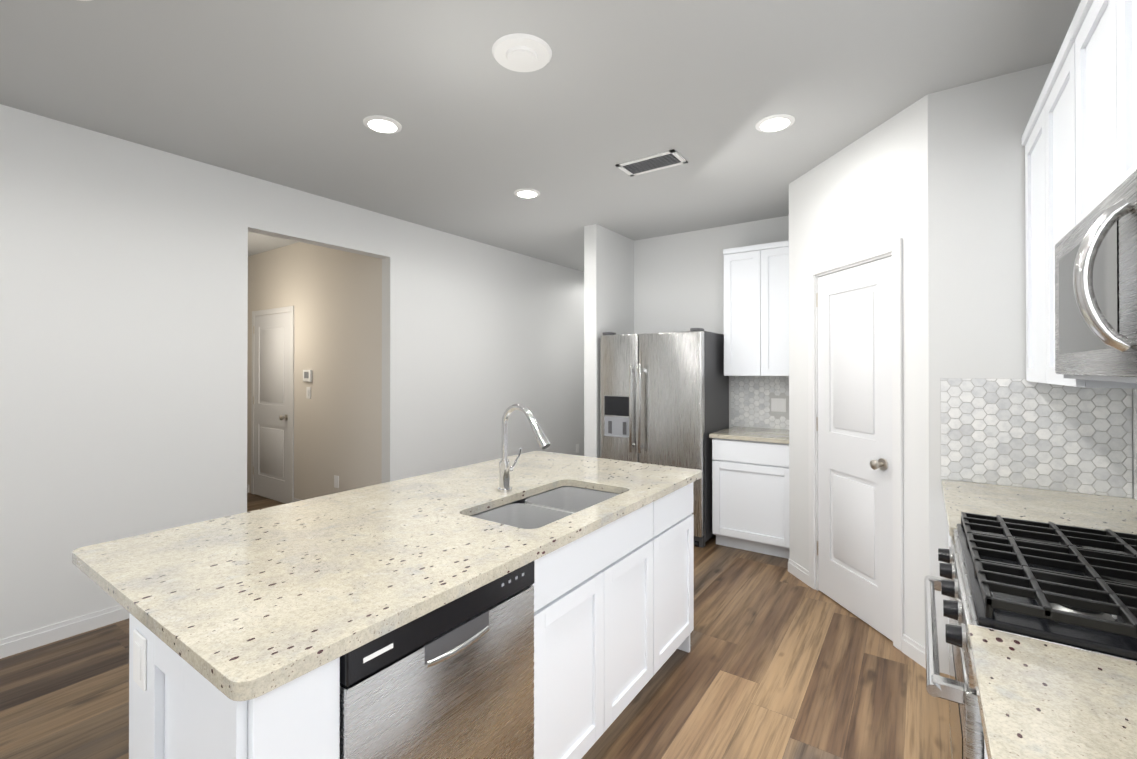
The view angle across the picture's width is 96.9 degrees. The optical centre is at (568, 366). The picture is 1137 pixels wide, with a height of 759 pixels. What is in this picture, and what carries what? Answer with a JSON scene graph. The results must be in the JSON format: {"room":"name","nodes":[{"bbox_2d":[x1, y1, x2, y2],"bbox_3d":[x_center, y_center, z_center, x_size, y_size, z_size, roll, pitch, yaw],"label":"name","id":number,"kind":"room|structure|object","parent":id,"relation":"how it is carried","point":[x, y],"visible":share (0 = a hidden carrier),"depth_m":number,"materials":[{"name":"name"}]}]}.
{"room":"kitchen","nodes":[
{"label":"kitchen","id":0,"kind":"room"},
{"bbox_2d":[0,104,583,639],"bbox_3d":[-1.992,0.076,3.773,0.120,2.740,10.000,0,0,35],"label":"wall","id":1,"kind":"structure","parent":0,"point":[122,338],"depth_m":3.06,"materials":[{"name":"white paint"}]},
{"bbox_2d":[0,605,128,658],"bbox_3d":[-3.485,1.390,1.515,0.014,0.088,4.600,0,0,35],"label":"baseboard","id":2,"kind":"structure","parent":1,"relation":"attached to","point":[22,642],"depth_m":2.66,"materials":[{"name":"white"}]},
{"bbox_2d":[247,242,381,503],"bbox_3d":[-3.289,0.085,5.618,4.120,2.740,0.100,0,0,35],"label":"wall","id":3,"kind":"structure","parent":0,"point":[333,297],"depth_m":4.85,"materials":[{"name":"beige paint"}]},
{"bbox_2d":[253,312,289,503],"bbox_3d":[-3.271,0.437,5.491,0.822,2.018,0.083,0,0,35],"label":"hall door","id":4,"kind":"structure","parent":3,"relation":"in","point":[271,403],"depth_m":5.50,"materials":[{"name":"white wood"}]},
{"bbox_2d":[251,306,293,502],"bbox_3d":[-3.248,0.410,5.518,0.936,2.088,0.016,0,0,35],"label":"door frame","id":5,"kind":"structure","parent":3,"relation":"attached to","point":[290,309],"depth_m":5.27,"materials":[{"name":"white wood"}]},
{"bbox_2d":[303,370,311,381],"bbox_3d":[-2.630,0.092,5.077,0.140,0.120,0.029,0,0,35],"label":"thermostat","id":6,"kind":"object","parent":3,"relation":"attached to","point":[307,375],"visible":1,"depth_m":5.05,"materials":[{"name":"white plastic"}]},
{"bbox_2d":[306,387,310,398],"bbox_3d":[-2.623,0.265,5.082,0.075,0.115,0.012,0,0,35],"label":"hall light switch","id":7,"kind":"object","parent":3,"relation":"attached to","point":[308,392],"visible":1,"depth_m":5.07,"materials":[{"name":"white plastic"}]},
{"bbox_2d":[334,475,338,487],"bbox_3d":[-2.204,1.093,4.787,0.075,0.115,0.009,0,0,35],"label":"outlet","id":8,"kind":"object","parent":3,"relation":"attached to","point":[336,481],"visible":1,"depth_m":4.78,"materials":[{"name":"white plastic"}]},
{"bbox_2d":[0,493,950,758],"bbox_3d":[-1.863,1.495,3.675,8.875,0.100,10.200,0,0,35],"label":"floor","id":9,"kind":"structure","parent":0,"point":[778,661],"depth_m":2.24,"materials":[{"name":"brown wood"}]},
{"bbox_2d":[116,483,693,758],"bbox_3d":[-0.203,0.997,1.860,0.589,0.878,2.076,0,0,35],"label":"kitchen island","id":10,"kind":"object","parent":9,"relation":"on","point":[613,605],"depth_m":1.62,"materials":[{"name":"wood"}]},
{"bbox_2d":[72,451,701,710],"bbox_3d":[-0.368,0.543,2.010,1.090,0.032,2.144,0,0,35],"label":"island countertop","id":11,"kind":"structure","parent":10,"relation":"on","point":[261,600],"depth_m":1.37,"materials":[{"name":"beige stone"}]},
{"bbox_2d":[498,404,550,492],"bbox_3d":[-0.166,0.341,2.110,0.268,0.374,0.129,0,0,35],"label":"faucet","id":12,"kind":"object","parent":11,"relation":"on","point":[505,469],"visible":1,"depth_m":2.12,"materials":[{"name":"silver metal"}]},
{"bbox_2d":[472,487,617,528],"bbox_3d":[-0.066,0.661,1.996,0.352,0.200,0.682,0,0,35],"label":"sink","id":13,"kind":"object","parent":11,"relation":"in","point":[542,509],"visible":0.1,"depth_m":2.06,"materials":[{"name":"silver metal"}]},
{"bbox_2d":[339,561,533,758],"bbox_3d":[-0.500,0.997,1.393,0.578,0.873,0.589,0,0,35],"label":"dishwasher","id":14,"kind":"object","parent":10,"relation":"in","point":[454,679],"visible":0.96,"depth_m":1.21,"materials":[{"name":"grey metal"}]},
{"bbox_2d":[600,328,728,547],"bbox_3d":[0.850,0.571,4.512,0.940,1.757,0.767,0,0,35],"label":"refrigerator","id":15,"kind":"object","parent":9,"relation":"on","point":[664,398],"visible":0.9,"depth_m":4.20,"materials":[{"name":"grey metal"}]},
{"bbox_2d":[709,426,789,558],"bbox_3d":[1.564,0.992,4.117,0.621,0.910,0.647,0,0,35],"label":"base cabinet","id":16,"kind":"object","parent":9,"relation":"on","point":[750,488],"visible":0.81,"depth_m":3.88,"materials":[{"name":"wood"}]},
{"bbox_2d":[924,512,1136,758],"bbox_3d":[1.254,0.947,1.182,0.681,0.971,0.760,0,0,35],"label":"gas range","id":17,"kind":"object","parent":9,"relation":"on","point":[1068,586],"visible":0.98,"depth_m":1.13,"materials":[{"name":"silver metal"}]},
{"bbox_2d":[0,0,1080,271],"bbox_3d":[-1.863,-1.345,3.690,8.875,0.100,10.200,0,0,35],"label":"ceiling","id":18,"kind":"structure","parent":0,"point":[288,92],"depth_m":2.37,"materials":[{"name":"grey paint"}]},
{"bbox_2d":[363,115,401,133],"bbox_3d":[-0.998,-1.294,2.706,0.196,0.010,0.196,0,0,35],"label":"recessed light","id":19,"kind":"object","parent":18,"relation":"in","point":[382,124],"visible":1,"depth_m":2.69,"materials":[{"name":"white plastic"}]},
{"bbox_2d":[492,33,551,71],"bbox_3d":[-0.193,-1.291,2.095,0.250,0.024,0.250,0,0,35],"label":"smoke detector","id":20,"kind":"object","parent":18,"relation":"in","point":[520,52],"visible":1,"depth_m":2.06,"materials":[{"name":"white plastic"}]},
{"bbox_2d":[514,189,539,197],"bbox_3d":[-0.309,-1.289,3.762,0.196,0.010,0.196,0,0,35],"label":"recessed light","id":21,"kind":"object","parent":18,"relation":"in","point":[527,193],"visible":0.98,"depth_m":3.74,"materials":[{"name":"white plastic"}]},
{"bbox_2d":[615,149,687,176],"bbox_3d":[0.528,-1.292,3.213,0.400,0.009,0.220,0,0,35],"label":"ceiling vent","id":22,"kind":"object","parent":18,"relation":"in","point":[658,161],"visible":0.98,"depth_m":3.20,"materials":[{"name":"white plastic"}]},
{"bbox_2d":[755,114,794,131],"bbox_3d":[1.102,-1.295,2.690,0.196,0.010,0.196,0,0,35],"label":"recessed light","id":23,"kind":"object","parent":18,"relation":"in","point":[776,123],"visible":0.98,"depth_m":2.68,"materials":[{"name":"white plastic"}]},
{"bbox_2d":[584,224,633,457],"bbox_3d":[1.080,0.086,5.846,0.130,2.740,3.080,0,0,35],"label":"wall","id":24,"kind":"structure","parent":0,"point":[608,280],"depth_m":4.62,"materials":[{"name":"white paint"}]},
{"bbox_2d":[634,215,788,428],"bbox_3d":[1.968,0.078,4.298,3.100,2.740,0.100,0,0,35],"label":"wall","id":25,"kind":"structure","parent":0,"point":[678,282],"depth_m":4.82,"materials":[{"name":"white paint"}]},
{"bbox_2d":[723,240,788,375],"bbox_3d":[1.657,-0.459,4.243,0.606,1.075,0.347,0,0,35],"label":"upper cabinet","id":26,"kind":"object","parent":25,"relation":"attached to","point":[756,310],"visible":0.79,"depth_m":4.12,"materials":[{"name":"white wood"}]},
{"bbox_2d":[731,376,788,429],"bbox_3d":[1.738,0.311,4.389,0.646,0.455,0.011,0,0,35],"label":"tile backsplash","id":27,"kind":"structure","parent":25,"relation":"attached to","point":[759,401],"depth_m":4.43,"materials":[{"name":"grey tile"}]},
{"bbox_2d":[789,94,928,647],"bbox_3d":[1.694,0.072,2.992,0.110,2.740,1.178,0,0,-7],"label":"wall","id":28,"kind":"structure","parent":0,"point":[868,190],"depth_m":2.68,"materials":[{"name":"white paint"}]},
{"bbox_2d":[816,256,892,640],"bbox_3d":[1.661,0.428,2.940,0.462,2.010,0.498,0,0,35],"label":"pantry door","id":29,"kind":"structure","parent":28,"relation":"in","point":[855,504],"depth_m":2.90,"materials":[{"name":"white wood"}]},
{"bbox_2d":[808,238,903,651],"bbox_3d":[1.692,0.395,2.943,0.126,2.092,0.779,0,0,-7],"label":"door frame","id":30,"kind":"structure","parent":28,"relation":"attached to","point":[893,248],"depth_m":2.60,"materials":[{"name":"white wood"}]},
{"bbox_2d":[788,559,925,668],"bbox_3d":[1.632,1.398,2.978,0.014,0.088,1.178,0,0,-7],"label":"baseboard","id":31,"kind":"structure","parent":28,"relation":"attached to","point":[914,650],"depth_m":2.51,"materials":[{"name":"white wood"}]},
{"bbox_2d":[928,62,1134,674],"bbox_3d":[2.019,0.068,2.250,0.670,2.740,0.100,0,0,35],"label":"wall","id":32,"kind":"structure","parent":0,"point":[976,251],"depth_m":2.31,"materials":[{"name":"white paint"}]},
{"bbox_2d":[940,378,1131,497],"bbox_3d":[2.003,0.290,2.194,0.617,0.475,0.005,0,0,35],"label":"tile backsplash","id":33,"kind":"structure","parent":32,"relation":"attached to","point":[1019,433],"depth_m":2.18,"materials":[{"name":"grey tile"}]},
{"bbox_2d":[941,479,1136,758],"bbox_3d":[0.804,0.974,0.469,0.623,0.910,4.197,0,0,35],"label":"countertop","id":34,"kind":"structure","parent":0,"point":[1038,699],"depth_m":0.84,"materials":[{"name":"stone"}]},
{"bbox_3d":[1.088,0.058,0.247,0.100,2.740,7.750,0,0,35],"label":"wall","id":35,"kind":"structure","parent":0,"visible":0},
{"bbox_2d":[1022,110,1037,381],"bbox_3d":[1.983,-0.472,1.903,0.322,1.072,0.494,0,0,35],"label":"upper cabinet","id":36,"kind":"object","parent":35,"relation":"attached to","point":[1031,181],"depth_m":2.13,"materials":[{"name":"white wood"}]},
{"bbox_2d":[1066,0,1097,233],"bbox_3d":[1.500,-0.692,1.213,0.322,0.640,0.441,0,0,35],"label":"upper cabinet","id":37,"kind":"object","parent":35,"relation":"attached to","point":[1079,139],"depth_m":1.43,"materials":[{"name":"white wood"}]},
{"bbox_2d":[1034,36,1136,388],"bbox_3d":[1.751,-0.474,1.571,0.322,1.072,0.557,0,0,35],"label":"upper cabinet","id":38,"kind":"object","parent":35,"relation":"attached to","point":[1050,107],"depth_m":1.79,"materials":[{"name":"white wood"}]},
{"bbox_2d":[1098,0,1136,204],"bbox_3d":[1.316,-0.693,0.950,0.322,0.640,0.441,0,0,35],"label":"upper cabinet","id":39,"kind":"object","parent":35,"relation":"attached to","point":[1117,19],"depth_m":1.18,"materials":[{"name":"white wood"}]},
{"bbox_2d":[1055,170,1136,382],"bbox_3d":[1.356,-0.168,1.116,0.449,0.400,0.756,0,0,35],"label":"microwave","id":40,"kind":"object","parent":39,"relation":"attached to","point":[1095,293],"visible":1,"depth_m":1.03,"materials":[{"name":"silver metal"}]},
{"bbox_2d":[1133,389,1136,499],"bbox_3d":[1.658,0.295,1.154,0.005,0.455,2.092,0,0,35],"label":"tile backsplash","id":41,"kind":"structure","parent":35,"relation":"attached to","point":[1135,436],"depth_m":1.99,"materials":[{"name":"grey tile"}]}
]}

